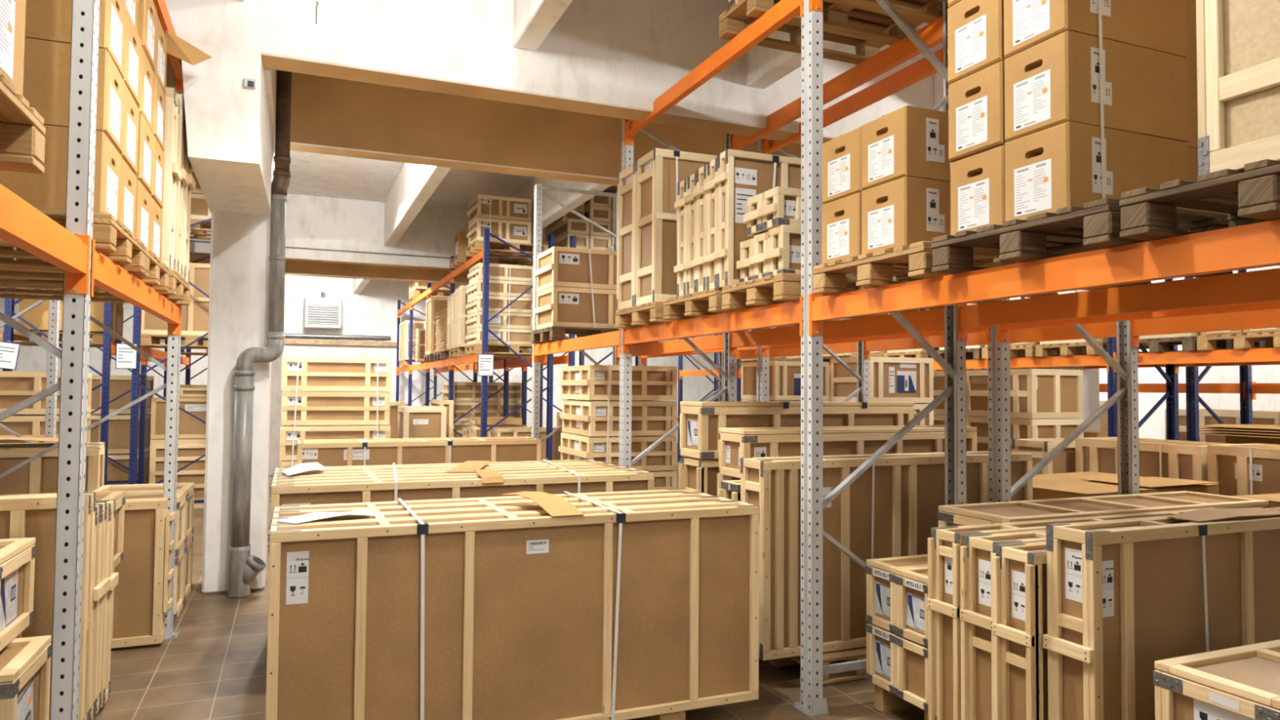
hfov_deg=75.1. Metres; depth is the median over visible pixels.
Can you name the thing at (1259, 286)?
beam
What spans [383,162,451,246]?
beam
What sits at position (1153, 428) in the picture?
wall
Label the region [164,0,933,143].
ceiling
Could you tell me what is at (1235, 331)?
cardboard box
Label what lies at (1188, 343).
pallet
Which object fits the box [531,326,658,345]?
pallet
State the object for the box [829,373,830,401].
frame
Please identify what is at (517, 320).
wooden crate
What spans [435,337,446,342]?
carton
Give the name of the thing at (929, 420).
wooden crate
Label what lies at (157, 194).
cardboard box
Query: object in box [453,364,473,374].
beam
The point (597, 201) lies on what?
wooden crate
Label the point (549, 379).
frame
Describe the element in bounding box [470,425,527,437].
wooden crate
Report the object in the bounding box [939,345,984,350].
wooden crate
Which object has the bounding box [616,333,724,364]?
beam
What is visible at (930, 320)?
beam
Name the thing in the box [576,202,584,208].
wooden crate
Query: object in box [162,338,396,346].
trim
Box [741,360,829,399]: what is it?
wooden crate
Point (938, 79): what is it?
trim
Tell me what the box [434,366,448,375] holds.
beam
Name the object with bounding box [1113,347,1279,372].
beam
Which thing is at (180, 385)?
wooden crate
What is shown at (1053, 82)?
cardboard box
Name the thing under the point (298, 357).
strap
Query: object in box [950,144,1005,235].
cardboard box
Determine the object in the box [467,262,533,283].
wooden crate
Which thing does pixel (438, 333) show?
carton
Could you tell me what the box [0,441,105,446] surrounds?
wooden crate
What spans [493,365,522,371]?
beam
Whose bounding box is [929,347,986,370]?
frame
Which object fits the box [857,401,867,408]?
guard
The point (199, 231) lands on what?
pallet
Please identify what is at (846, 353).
wooden crate
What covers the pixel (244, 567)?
drain pipe
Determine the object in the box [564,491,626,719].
strap
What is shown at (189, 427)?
wooden crate
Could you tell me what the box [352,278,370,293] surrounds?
beam
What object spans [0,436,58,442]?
cardboard sheet
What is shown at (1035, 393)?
wooden crate
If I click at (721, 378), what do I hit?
frame
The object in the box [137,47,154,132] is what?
cardboard box
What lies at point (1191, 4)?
cardboard box
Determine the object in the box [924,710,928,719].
timber skid
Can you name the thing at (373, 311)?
wall
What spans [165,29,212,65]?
flap
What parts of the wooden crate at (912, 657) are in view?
panel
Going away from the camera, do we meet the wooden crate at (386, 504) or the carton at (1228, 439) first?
the wooden crate at (386, 504)
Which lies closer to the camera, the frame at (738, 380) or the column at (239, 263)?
the column at (239, 263)
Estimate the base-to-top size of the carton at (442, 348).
0.062 m
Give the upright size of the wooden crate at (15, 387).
0.445 m
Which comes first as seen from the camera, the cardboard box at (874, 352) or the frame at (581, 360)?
the cardboard box at (874, 352)
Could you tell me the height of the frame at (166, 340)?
4.020 m
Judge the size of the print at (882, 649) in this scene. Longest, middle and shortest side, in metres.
0.158 x 0.158 x 0.001 m
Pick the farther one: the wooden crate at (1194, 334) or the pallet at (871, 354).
the pallet at (871, 354)
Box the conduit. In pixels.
[190,240,450,258]
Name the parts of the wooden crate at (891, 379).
rail, panel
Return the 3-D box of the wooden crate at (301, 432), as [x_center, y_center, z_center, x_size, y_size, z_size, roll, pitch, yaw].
[-3.761,1.004,10.375,1.240,0.400,0.904,1,-2,-17]
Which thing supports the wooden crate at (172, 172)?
on the pallet at (179, 293)
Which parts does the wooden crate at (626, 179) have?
rail, rail, rail, panel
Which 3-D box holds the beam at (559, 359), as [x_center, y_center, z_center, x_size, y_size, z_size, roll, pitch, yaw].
[-1.586,0.053,13.967,0.070,0.220,2.739,1,-2,-23]
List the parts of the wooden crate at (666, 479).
panel, rail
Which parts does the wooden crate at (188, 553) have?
panel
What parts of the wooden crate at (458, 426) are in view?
rail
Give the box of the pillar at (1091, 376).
[1041,289,1099,431]
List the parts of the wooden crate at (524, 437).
frame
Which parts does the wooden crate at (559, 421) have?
panel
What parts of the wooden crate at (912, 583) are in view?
lid frame, lid panel, panel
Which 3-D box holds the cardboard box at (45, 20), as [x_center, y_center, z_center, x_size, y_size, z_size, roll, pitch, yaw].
[-2.486,-1.416,3.403,0.602,0.330,0.385,1,-2,-22]
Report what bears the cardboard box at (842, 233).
on the pallet at (913, 262)
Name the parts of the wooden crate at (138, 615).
panel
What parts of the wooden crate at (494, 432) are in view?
frame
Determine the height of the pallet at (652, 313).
0.144 m
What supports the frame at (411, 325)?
on the floor
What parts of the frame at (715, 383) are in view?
post, post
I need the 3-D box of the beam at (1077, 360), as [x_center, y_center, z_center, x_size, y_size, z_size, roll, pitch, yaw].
[4.710,0.065,10.520,0.070,0.220,2.739,1,-2,-23]
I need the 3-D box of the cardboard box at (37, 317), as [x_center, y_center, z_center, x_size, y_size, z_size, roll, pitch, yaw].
[-7.245,-0.564,10.546,0.902,0.411,0.560,1,-2,-22]
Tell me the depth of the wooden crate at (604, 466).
5.49 m
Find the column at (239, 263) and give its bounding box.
[201,211,271,594]
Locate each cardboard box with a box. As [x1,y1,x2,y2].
[0,0,26,95]
[0,124,122,221]
[17,298,114,333]
[19,279,104,297]
[22,37,124,155]
[24,0,126,79]
[111,303,123,336]
[114,297,123,306]
[120,84,139,175]
[120,157,137,236]
[123,0,138,32]
[123,9,142,107]
[135,112,153,195]
[135,178,151,250]
[137,0,157,71]
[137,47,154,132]
[150,135,164,208]
[150,197,162,261]
[152,73,165,151]
[153,16,167,94]
[453,231,498,257]
[469,417,521,425]
[773,356,786,359]
[822,126,863,204]
[822,191,862,264]
[861,176,951,254]
[862,105,950,190]
[870,351,887,353]
[947,0,961,7]
[947,0,1004,84]
[948,60,1005,161]
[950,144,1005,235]
[1004,0,1187,58]
[1004,30,1189,142]
[1004,120,1189,221]
[1009,342,1039,346]
[1186,0,1196,66]
[1187,64,1198,148]
[1188,146,1226,213]
[1200,329,1242,335]
[1242,327,1279,333]
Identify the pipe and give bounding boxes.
[226,70,291,598]
[284,333,391,340]
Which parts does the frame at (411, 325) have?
post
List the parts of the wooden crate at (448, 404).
panel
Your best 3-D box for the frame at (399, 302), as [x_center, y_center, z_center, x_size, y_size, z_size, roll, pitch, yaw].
[-6.038,0.408,22.506,1.130,4.020,0.150,1,-2,-23]
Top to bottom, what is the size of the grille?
0.500 m
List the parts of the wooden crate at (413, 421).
panel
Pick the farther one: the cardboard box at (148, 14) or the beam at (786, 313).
the beam at (786, 313)
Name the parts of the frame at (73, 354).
post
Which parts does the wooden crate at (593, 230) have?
panel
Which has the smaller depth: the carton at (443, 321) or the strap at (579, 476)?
the strap at (579, 476)
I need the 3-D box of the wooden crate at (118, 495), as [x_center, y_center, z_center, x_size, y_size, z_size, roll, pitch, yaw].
[-3.786,1.014,4.678,1.440,0.432,0.604,1,-2,-23]
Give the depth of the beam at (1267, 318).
4.94 m
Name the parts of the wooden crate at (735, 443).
panel, lid panel, lid frame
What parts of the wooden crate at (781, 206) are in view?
panel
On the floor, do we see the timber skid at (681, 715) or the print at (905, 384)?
the timber skid at (681, 715)
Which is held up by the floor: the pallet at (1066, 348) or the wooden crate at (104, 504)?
the wooden crate at (104, 504)
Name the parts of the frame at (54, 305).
post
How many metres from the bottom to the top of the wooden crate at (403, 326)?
0.950 m
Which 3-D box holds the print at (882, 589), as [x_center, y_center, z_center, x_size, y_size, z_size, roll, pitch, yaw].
[1.290,1.267,4.372,0.001,0.158,0.158,1,1,-23]
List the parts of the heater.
frame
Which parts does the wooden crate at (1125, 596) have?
rail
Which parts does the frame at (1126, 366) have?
post, post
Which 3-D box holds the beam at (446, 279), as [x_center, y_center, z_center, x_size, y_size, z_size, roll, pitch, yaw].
[-3.877,-1.434,16.093,0.070,0.220,2.739,1,-2,-23]
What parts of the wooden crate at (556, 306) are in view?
panel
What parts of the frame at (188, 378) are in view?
post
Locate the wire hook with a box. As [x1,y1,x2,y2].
[315,1,318,24]
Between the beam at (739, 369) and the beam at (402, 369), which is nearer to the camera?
the beam at (739, 369)
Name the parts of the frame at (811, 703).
foot plate, post, post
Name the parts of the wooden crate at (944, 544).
rail, panel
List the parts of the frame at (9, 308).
post, post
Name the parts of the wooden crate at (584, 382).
panel, rail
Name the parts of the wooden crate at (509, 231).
panel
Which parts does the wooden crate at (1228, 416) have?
rail, panel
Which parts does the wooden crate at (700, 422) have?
panel, lid frame, lid panel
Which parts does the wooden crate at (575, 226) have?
panel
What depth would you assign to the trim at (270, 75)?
6.33 m
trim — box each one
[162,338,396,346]
[262,67,276,141]
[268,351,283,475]
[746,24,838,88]
[933,42,942,111]
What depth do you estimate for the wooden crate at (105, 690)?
4.36 m
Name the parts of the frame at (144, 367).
post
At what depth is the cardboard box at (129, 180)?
3.84 m
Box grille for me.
[307,304,338,324]
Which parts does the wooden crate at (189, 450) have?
rail, rail, rail, rail, rail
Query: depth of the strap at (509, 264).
12.53 m
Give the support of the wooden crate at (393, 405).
on the floor
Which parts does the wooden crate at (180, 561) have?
panel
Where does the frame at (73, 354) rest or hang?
on the floor
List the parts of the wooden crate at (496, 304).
panel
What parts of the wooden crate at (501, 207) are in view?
panel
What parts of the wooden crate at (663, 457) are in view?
rail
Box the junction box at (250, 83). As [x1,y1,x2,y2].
[243,77,255,88]
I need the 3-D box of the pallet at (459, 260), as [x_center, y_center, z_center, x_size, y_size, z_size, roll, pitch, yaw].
[-2.585,-1.650,14.254,1.200,0.144,0.800,1,-2,-23]
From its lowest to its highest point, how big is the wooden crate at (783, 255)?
0.295 m
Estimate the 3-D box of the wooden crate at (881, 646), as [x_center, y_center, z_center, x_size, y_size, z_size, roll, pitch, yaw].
[1.546,1.570,4.478,0.625,0.300,0.249,1,-2,-23]
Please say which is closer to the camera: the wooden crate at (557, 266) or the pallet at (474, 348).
the wooden crate at (557, 266)
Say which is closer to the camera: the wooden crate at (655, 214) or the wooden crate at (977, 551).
the wooden crate at (977, 551)
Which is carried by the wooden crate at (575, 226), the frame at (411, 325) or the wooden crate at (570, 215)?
the wooden crate at (570, 215)
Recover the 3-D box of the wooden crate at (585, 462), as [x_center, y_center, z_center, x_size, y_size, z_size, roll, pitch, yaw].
[-1.351,1.267,5.932,2.330,1.010,0.210,1,-2,-23]
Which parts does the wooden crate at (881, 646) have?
panel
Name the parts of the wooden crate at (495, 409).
rail, panel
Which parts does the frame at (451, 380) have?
post, post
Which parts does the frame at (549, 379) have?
post, post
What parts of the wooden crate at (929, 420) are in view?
panel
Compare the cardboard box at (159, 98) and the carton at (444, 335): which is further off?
the carton at (444, 335)
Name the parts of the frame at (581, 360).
post, post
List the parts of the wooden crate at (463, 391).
panel, rail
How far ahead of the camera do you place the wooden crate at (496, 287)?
12.56 m
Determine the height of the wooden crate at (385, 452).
1.027 m
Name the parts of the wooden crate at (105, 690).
rail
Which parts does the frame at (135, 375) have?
post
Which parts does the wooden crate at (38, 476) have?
panel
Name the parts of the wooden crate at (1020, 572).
rail, panel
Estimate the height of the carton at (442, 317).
0.062 m
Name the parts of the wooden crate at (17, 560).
lid frame, panel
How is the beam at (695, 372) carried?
attached to the frame at (715, 383)
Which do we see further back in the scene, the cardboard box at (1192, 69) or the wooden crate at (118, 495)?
the wooden crate at (118, 495)
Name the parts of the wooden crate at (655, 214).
rail, rail, rail, rail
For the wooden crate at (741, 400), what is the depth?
10.15 m
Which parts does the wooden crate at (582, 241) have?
panel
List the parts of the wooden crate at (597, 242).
panel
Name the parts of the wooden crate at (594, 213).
panel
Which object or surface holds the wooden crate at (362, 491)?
on the timber skid
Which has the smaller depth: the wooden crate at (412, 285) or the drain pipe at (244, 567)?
the drain pipe at (244, 567)
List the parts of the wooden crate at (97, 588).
frame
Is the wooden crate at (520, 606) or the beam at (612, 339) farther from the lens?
the beam at (612, 339)
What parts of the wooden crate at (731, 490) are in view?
panel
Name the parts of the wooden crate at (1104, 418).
frame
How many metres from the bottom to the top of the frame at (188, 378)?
4.020 m
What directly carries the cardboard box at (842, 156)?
on the cardboard box at (842, 233)
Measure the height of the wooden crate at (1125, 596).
1.092 m
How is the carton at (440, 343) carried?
on the carton at (444, 345)
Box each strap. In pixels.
[291,357,299,466]
[362,438,367,465]
[376,359,378,438]
[392,462,397,501]
[397,497,428,719]
[444,437,453,463]
[489,195,490,240]
[507,264,511,344]
[542,458,580,493]
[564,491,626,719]
[588,248,595,327]
[606,364,610,462]
[673,150,679,284]
[772,155,778,187]
[871,462,875,559]
[1097,0,1105,199]
[1159,443,1161,477]
[1198,524,1208,652]
[1249,447,1253,494]
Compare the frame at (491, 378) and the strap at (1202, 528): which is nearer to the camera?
the strap at (1202, 528)
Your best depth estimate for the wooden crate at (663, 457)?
8.15 m
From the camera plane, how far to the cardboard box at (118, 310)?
11.23 m
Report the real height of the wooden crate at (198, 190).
0.340 m
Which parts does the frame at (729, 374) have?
post, post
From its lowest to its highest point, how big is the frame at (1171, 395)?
4.020 m
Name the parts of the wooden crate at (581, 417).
panel, rail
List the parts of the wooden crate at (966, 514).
panel, frame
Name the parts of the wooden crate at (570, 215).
panel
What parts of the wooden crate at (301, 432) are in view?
rail, panel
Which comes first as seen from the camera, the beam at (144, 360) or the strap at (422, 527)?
the strap at (422, 527)
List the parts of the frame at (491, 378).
post, post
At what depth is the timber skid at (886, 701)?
4.41 m
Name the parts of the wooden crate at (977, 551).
rail, panel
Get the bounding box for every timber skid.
[639,711,685,719]
[875,684,917,712]
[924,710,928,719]
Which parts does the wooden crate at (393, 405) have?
panel, frame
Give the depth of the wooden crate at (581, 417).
8.14 m
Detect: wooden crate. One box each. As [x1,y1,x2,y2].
[0,371,92,414]
[0,413,90,443]
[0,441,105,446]
[0,444,105,494]
[0,490,125,568]
[0,492,96,719]
[0,537,35,651]
[0,635,52,719]
[87,374,154,413]
[88,503,104,719]
[89,413,151,453]
[93,482,195,542]
[94,501,110,717]
[95,499,118,707]
[106,450,150,484]
[111,497,168,648]
[124,489,186,556]
[141,262,209,336]
[149,438,205,508]
[150,396,206,439]
[161,86,182,269]
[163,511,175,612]
[173,546,186,621]
[174,93,188,275]
[179,384,207,387]
[179,387,207,396]
[180,339,208,345]
[182,97,195,284]
[184,534,193,602]
[190,193,211,219]
[191,167,203,194]
[265,470,654,671]
[265,500,759,719]
[269,496,732,531]
[271,467,638,482]
[271,492,715,519]
[272,465,626,479]
[272,488,697,511]
[273,462,614,475]
[274,459,595,470]
[274,461,604,472]
[280,356,391,391]
[280,422,391,460]
[280,460,297,467]
[281,391,390,425]
[296,435,529,448]
[296,437,541,466]
[389,401,405,438]
[397,405,446,438]
[399,320,426,360]
[408,281,462,293]
[415,328,448,361]
[425,297,447,355]
[430,399,453,437]
[441,382,521,401]
[446,295,450,350]
[449,292,454,349]
[453,288,457,348]
[453,401,521,421]
[453,421,520,437]
[457,284,497,348]
[462,427,466,437]
[465,311,533,330]
[465,327,532,345]
[466,194,531,225]
[466,217,531,244]
[466,279,533,299]
[466,294,533,315]
[466,426,470,437]
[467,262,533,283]
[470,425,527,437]
[488,426,565,461]
[533,286,619,329]
[534,246,617,292]
[545,208,584,231]
[545,218,589,244]
[547,233,589,248]
[556,412,562,426]
[558,432,676,471]
[559,364,677,399]
[560,400,676,436]
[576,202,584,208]
[583,195,611,208]
[584,205,611,222]
[589,220,611,236]
[589,235,611,250]
[610,236,613,250]
[611,196,613,208]
[611,208,613,222]
[611,222,613,237]
[616,162,635,310]
[634,147,717,306]
[646,470,676,489]
[673,177,688,297]
[679,401,914,459]
[679,456,719,496]
[684,172,696,294]
[693,164,707,292]
[703,156,717,289]
[713,148,800,288]
[716,472,740,496]
[718,425,977,478]
[718,480,740,500]
[727,0,927,26]
[736,238,754,282]
[740,358,756,360]
[740,450,1032,660]
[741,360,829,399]
[741,400,829,401]
[742,193,768,235]
[750,231,768,279]
[758,186,800,231]
[764,224,897,280]
[786,355,800,358]
[822,352,852,356]
[830,356,933,403]
[865,554,928,633]
[865,622,899,694]
[887,347,939,352]
[895,565,928,647]
[895,635,928,711]
[912,403,933,425]
[924,368,1083,418]
[927,507,1214,719]
[933,414,1083,451]
[937,490,1269,527]
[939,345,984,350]
[960,528,1046,719]
[991,541,1048,719]
[1012,438,1075,474]
[1040,337,1106,344]
[1042,506,1279,719]
[1075,436,1231,480]
[1099,400,1107,431]
[1138,332,1199,338]
[1152,639,1279,719]
[1164,408,1279,443]
[1195,0,1279,175]
[1207,443,1279,496]
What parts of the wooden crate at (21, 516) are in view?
panel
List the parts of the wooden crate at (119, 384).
panel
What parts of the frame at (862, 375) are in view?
post, post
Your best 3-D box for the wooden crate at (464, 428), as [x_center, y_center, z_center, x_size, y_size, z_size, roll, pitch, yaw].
[-2.440,1.622,13.536,0.850,1.040,0.250,1,-2,-23]
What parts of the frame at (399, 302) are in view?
post, post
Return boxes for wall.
[0,275,777,443]
[822,265,1279,439]
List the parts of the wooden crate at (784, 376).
panel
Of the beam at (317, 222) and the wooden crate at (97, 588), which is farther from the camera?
the beam at (317, 222)
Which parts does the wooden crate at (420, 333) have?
frame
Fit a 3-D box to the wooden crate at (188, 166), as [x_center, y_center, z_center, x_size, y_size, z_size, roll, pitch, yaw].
[-3.512,-1.119,5.296,1.186,1.181,0.250,1,-2,-23]
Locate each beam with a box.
[0,183,90,294]
[90,239,181,335]
[111,342,146,364]
[140,345,167,365]
[146,358,164,364]
[152,0,183,92]
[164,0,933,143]
[165,54,800,185]
[180,355,190,368]
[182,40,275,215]
[189,193,545,271]
[189,253,469,284]
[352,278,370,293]
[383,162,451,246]
[395,364,408,375]
[397,302,409,317]
[408,362,426,373]
[409,289,426,309]
[426,271,450,297]
[426,357,448,372]
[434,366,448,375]
[448,353,481,369]
[450,247,483,283]
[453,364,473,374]
[474,360,503,373]
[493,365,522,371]
[505,355,546,370]
[511,177,611,235]
[512,0,572,50]
[522,353,568,370]
[533,328,620,362]
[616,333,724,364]
[622,295,802,353]
[624,0,803,145]
[640,346,757,364]
[679,367,737,379]
[723,342,857,365]
[729,307,944,355]
[730,16,942,150]
[737,368,741,377]
[760,325,990,356]
[761,48,942,154]
[808,0,822,12]
[808,218,1279,335]
[863,321,1115,359]
[933,352,1108,372]
[957,267,1279,341]
[986,364,1165,369]
[997,301,1279,342]
[1099,381,1244,399]
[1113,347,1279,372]
[1130,308,1279,347]
[1174,361,1279,373]
[1251,381,1279,399]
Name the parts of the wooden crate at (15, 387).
rail, panel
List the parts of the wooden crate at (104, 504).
frame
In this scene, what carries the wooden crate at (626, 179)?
on the pallet at (652, 313)
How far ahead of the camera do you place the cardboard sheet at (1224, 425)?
7.14 m
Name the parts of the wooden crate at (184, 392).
panel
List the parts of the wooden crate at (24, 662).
lid panel, lid frame, panel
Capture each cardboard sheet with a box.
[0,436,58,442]
[444,460,490,472]
[474,469,503,483]
[501,491,584,516]
[1080,476,1220,487]
[1167,507,1279,522]
[1198,423,1279,429]
[1198,430,1279,435]
[1198,432,1279,438]
[1199,426,1279,432]
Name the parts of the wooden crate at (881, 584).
frame, panel, lid frame, lid panel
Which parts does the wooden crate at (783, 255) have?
panel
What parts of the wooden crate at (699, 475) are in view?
rail, panel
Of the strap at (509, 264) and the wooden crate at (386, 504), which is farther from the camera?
the strap at (509, 264)
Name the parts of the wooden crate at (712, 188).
rail, rail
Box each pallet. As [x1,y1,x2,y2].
[0,73,45,173]
[0,208,145,274]
[0,246,168,292]
[0,268,190,305]
[0,329,122,347]
[140,333,208,349]
[180,349,208,355]
[190,218,211,239]
[399,360,446,367]
[408,289,449,300]
[423,353,478,363]
[433,351,503,360]
[448,346,529,359]
[449,253,528,270]
[464,343,532,356]
[465,240,548,261]
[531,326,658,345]
[614,301,793,333]
[662,288,866,325]
[719,0,942,64]
[721,272,943,316]
[737,360,756,368]
[768,358,830,364]
[768,646,866,684]
[783,357,830,361]
[812,240,1119,303]
[822,355,849,364]
[849,353,899,357]
[884,351,929,358]
[931,197,1232,287]
[935,347,984,359]
[982,345,1086,359]
[1035,342,1149,356]
[1119,159,1279,240]
[1137,336,1264,353]
[1196,331,1279,350]
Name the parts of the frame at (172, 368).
foot plate, post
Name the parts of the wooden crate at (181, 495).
lid panel, lid frame, panel, frame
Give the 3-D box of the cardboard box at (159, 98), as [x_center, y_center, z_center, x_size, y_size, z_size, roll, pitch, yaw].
[-2.960,-1.381,4.543,0.602,0.330,0.385,1,-2,-23]
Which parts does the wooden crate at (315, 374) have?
rail, panel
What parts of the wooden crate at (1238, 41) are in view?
rail, panel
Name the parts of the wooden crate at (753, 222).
panel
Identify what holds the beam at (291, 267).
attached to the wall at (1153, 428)
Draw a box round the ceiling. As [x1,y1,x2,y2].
[191,22,928,209]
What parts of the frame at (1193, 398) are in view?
post, post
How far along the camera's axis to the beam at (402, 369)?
21.15 m
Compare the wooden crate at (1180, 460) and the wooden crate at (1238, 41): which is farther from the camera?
the wooden crate at (1180, 460)
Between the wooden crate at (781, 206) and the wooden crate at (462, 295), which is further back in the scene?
the wooden crate at (462, 295)
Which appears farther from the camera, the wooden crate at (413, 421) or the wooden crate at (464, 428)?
the wooden crate at (464, 428)
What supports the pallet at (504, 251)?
on the beam at (477, 257)
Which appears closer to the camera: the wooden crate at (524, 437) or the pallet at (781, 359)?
the wooden crate at (524, 437)
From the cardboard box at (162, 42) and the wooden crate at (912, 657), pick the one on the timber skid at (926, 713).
the wooden crate at (912, 657)
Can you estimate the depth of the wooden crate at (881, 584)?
4.41 m
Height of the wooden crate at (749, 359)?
0.494 m
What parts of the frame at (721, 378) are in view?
post, post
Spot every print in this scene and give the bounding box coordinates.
[0,567,19,626]
[17,677,34,719]
[688,419,697,446]
[794,377,800,395]
[875,582,890,618]
[875,642,890,678]
[897,375,915,392]
[907,594,924,632]
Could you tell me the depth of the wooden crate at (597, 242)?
13.25 m
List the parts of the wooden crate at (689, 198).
rail, rail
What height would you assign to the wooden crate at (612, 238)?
0.228 m
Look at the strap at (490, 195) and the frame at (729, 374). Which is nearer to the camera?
the frame at (729, 374)
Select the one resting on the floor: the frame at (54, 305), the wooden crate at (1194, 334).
the frame at (54, 305)
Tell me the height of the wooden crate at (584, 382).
0.336 m
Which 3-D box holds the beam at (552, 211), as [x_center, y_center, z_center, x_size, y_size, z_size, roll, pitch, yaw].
[-1.290,-2.456,12.223,0.180,0.780,6.990,1,-2,-23]
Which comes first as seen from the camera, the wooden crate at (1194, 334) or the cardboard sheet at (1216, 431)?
the cardboard sheet at (1216, 431)
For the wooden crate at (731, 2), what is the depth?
5.27 m
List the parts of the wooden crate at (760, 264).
panel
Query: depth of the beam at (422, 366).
18.62 m
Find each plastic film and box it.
[276,509,375,524]
[281,462,327,475]
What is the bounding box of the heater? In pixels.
[304,292,341,329]
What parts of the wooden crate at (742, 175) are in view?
rail, rail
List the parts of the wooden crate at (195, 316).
rail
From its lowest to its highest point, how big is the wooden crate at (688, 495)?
0.974 m
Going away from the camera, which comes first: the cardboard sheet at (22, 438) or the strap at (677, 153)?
the strap at (677, 153)
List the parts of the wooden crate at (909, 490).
rail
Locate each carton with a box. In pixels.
[434,347,448,352]
[435,308,447,315]
[435,311,447,319]
[435,319,447,326]
[435,322,447,329]
[435,326,446,332]
[435,329,446,336]
[435,333,446,339]
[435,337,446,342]
[435,340,446,346]
[435,343,446,349]
[436,315,447,322]
[1032,471,1218,499]
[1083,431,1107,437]
[1225,435,1279,444]
[1231,493,1279,507]
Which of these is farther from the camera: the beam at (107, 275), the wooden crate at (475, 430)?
the wooden crate at (475, 430)
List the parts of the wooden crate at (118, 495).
lid frame, lid panel, panel, frame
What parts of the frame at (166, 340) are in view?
post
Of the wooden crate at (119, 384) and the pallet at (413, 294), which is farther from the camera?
the pallet at (413, 294)
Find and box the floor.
[93,443,924,719]
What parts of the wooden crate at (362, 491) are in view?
frame, panel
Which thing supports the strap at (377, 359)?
attached to the wooden crate
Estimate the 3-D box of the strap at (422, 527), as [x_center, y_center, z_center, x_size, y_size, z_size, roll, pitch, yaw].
[-1.121,1.218,4.018,0.048,0.984,0.896,1,-2,-23]
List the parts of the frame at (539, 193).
post, post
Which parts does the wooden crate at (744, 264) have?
panel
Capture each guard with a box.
[778,401,790,408]
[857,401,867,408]
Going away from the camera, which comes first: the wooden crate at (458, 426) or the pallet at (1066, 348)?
the pallet at (1066, 348)
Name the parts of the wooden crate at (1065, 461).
rail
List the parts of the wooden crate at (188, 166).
frame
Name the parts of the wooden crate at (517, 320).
panel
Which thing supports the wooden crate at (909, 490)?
on the pallet at (859, 653)
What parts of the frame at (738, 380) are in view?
post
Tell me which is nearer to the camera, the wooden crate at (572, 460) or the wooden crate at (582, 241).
the wooden crate at (572, 460)
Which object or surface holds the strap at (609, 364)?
attached to the wooden crate at (584, 382)
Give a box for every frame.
[0,0,99,719]
[0,74,184,639]
[0,289,60,443]
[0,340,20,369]
[2,287,112,485]
[89,340,146,484]
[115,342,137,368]
[123,315,164,377]
[128,217,211,503]
[163,255,210,396]
[185,348,207,384]
[395,299,436,405]
[408,299,448,405]
[425,282,477,405]
[448,256,508,436]
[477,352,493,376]
[480,228,555,460]
[488,365,542,427]
[520,333,584,425]
[531,183,619,460]
[568,235,638,399]
[618,118,736,467]
[638,333,724,474]
[676,333,719,461]
[736,327,777,401]
[756,137,869,401]
[792,0,966,716]
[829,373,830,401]
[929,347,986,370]
[987,297,1139,502]
[1106,277,1178,439]
[1184,269,1253,441]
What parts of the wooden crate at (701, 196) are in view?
rail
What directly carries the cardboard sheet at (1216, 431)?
on the cardboard sheet at (1213, 433)
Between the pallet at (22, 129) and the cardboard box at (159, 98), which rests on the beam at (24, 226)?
the pallet at (22, 129)
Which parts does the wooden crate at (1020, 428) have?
rail, frame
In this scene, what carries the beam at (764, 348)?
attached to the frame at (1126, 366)
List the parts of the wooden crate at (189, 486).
lid frame, lid panel, panel, frame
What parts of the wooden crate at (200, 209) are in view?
panel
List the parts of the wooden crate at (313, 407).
rail, panel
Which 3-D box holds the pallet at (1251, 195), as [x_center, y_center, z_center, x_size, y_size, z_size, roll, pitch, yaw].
[2.239,-0.460,2.505,1.206,0.144,0.824,1,-2,-23]
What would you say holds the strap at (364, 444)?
attached to the wooden crate at (385, 452)
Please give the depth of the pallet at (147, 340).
10.90 m
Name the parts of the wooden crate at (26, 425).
rail, panel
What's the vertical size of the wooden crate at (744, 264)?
0.271 m
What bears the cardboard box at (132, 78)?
on the cardboard box at (131, 123)
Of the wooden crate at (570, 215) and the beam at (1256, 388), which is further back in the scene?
the wooden crate at (570, 215)
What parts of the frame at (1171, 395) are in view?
post, post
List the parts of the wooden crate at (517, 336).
panel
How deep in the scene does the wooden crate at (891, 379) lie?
8.37 m
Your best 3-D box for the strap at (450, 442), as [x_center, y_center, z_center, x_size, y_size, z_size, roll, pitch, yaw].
[-2.041,1.349,8.762,0.050,1.028,0.589,1,-2,-19]
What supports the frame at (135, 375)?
on the floor
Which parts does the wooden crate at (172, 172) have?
rail, rail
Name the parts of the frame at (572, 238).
post, post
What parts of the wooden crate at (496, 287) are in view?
panel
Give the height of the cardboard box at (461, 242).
0.401 m
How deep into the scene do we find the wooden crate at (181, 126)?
5.19 m
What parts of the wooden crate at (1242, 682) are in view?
panel, frame, lid panel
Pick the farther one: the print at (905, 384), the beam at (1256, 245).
the print at (905, 384)
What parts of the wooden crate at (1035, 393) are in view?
rail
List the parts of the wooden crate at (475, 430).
panel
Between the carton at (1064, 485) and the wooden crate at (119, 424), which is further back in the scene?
the wooden crate at (119, 424)
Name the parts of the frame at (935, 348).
post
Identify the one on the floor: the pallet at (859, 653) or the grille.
the pallet at (859, 653)
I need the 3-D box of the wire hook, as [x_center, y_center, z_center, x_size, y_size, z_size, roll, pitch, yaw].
[-2.145,-2.307,5.526,0.021,0.154,0.015,1,-2,-23]
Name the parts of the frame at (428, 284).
post, post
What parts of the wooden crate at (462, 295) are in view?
panel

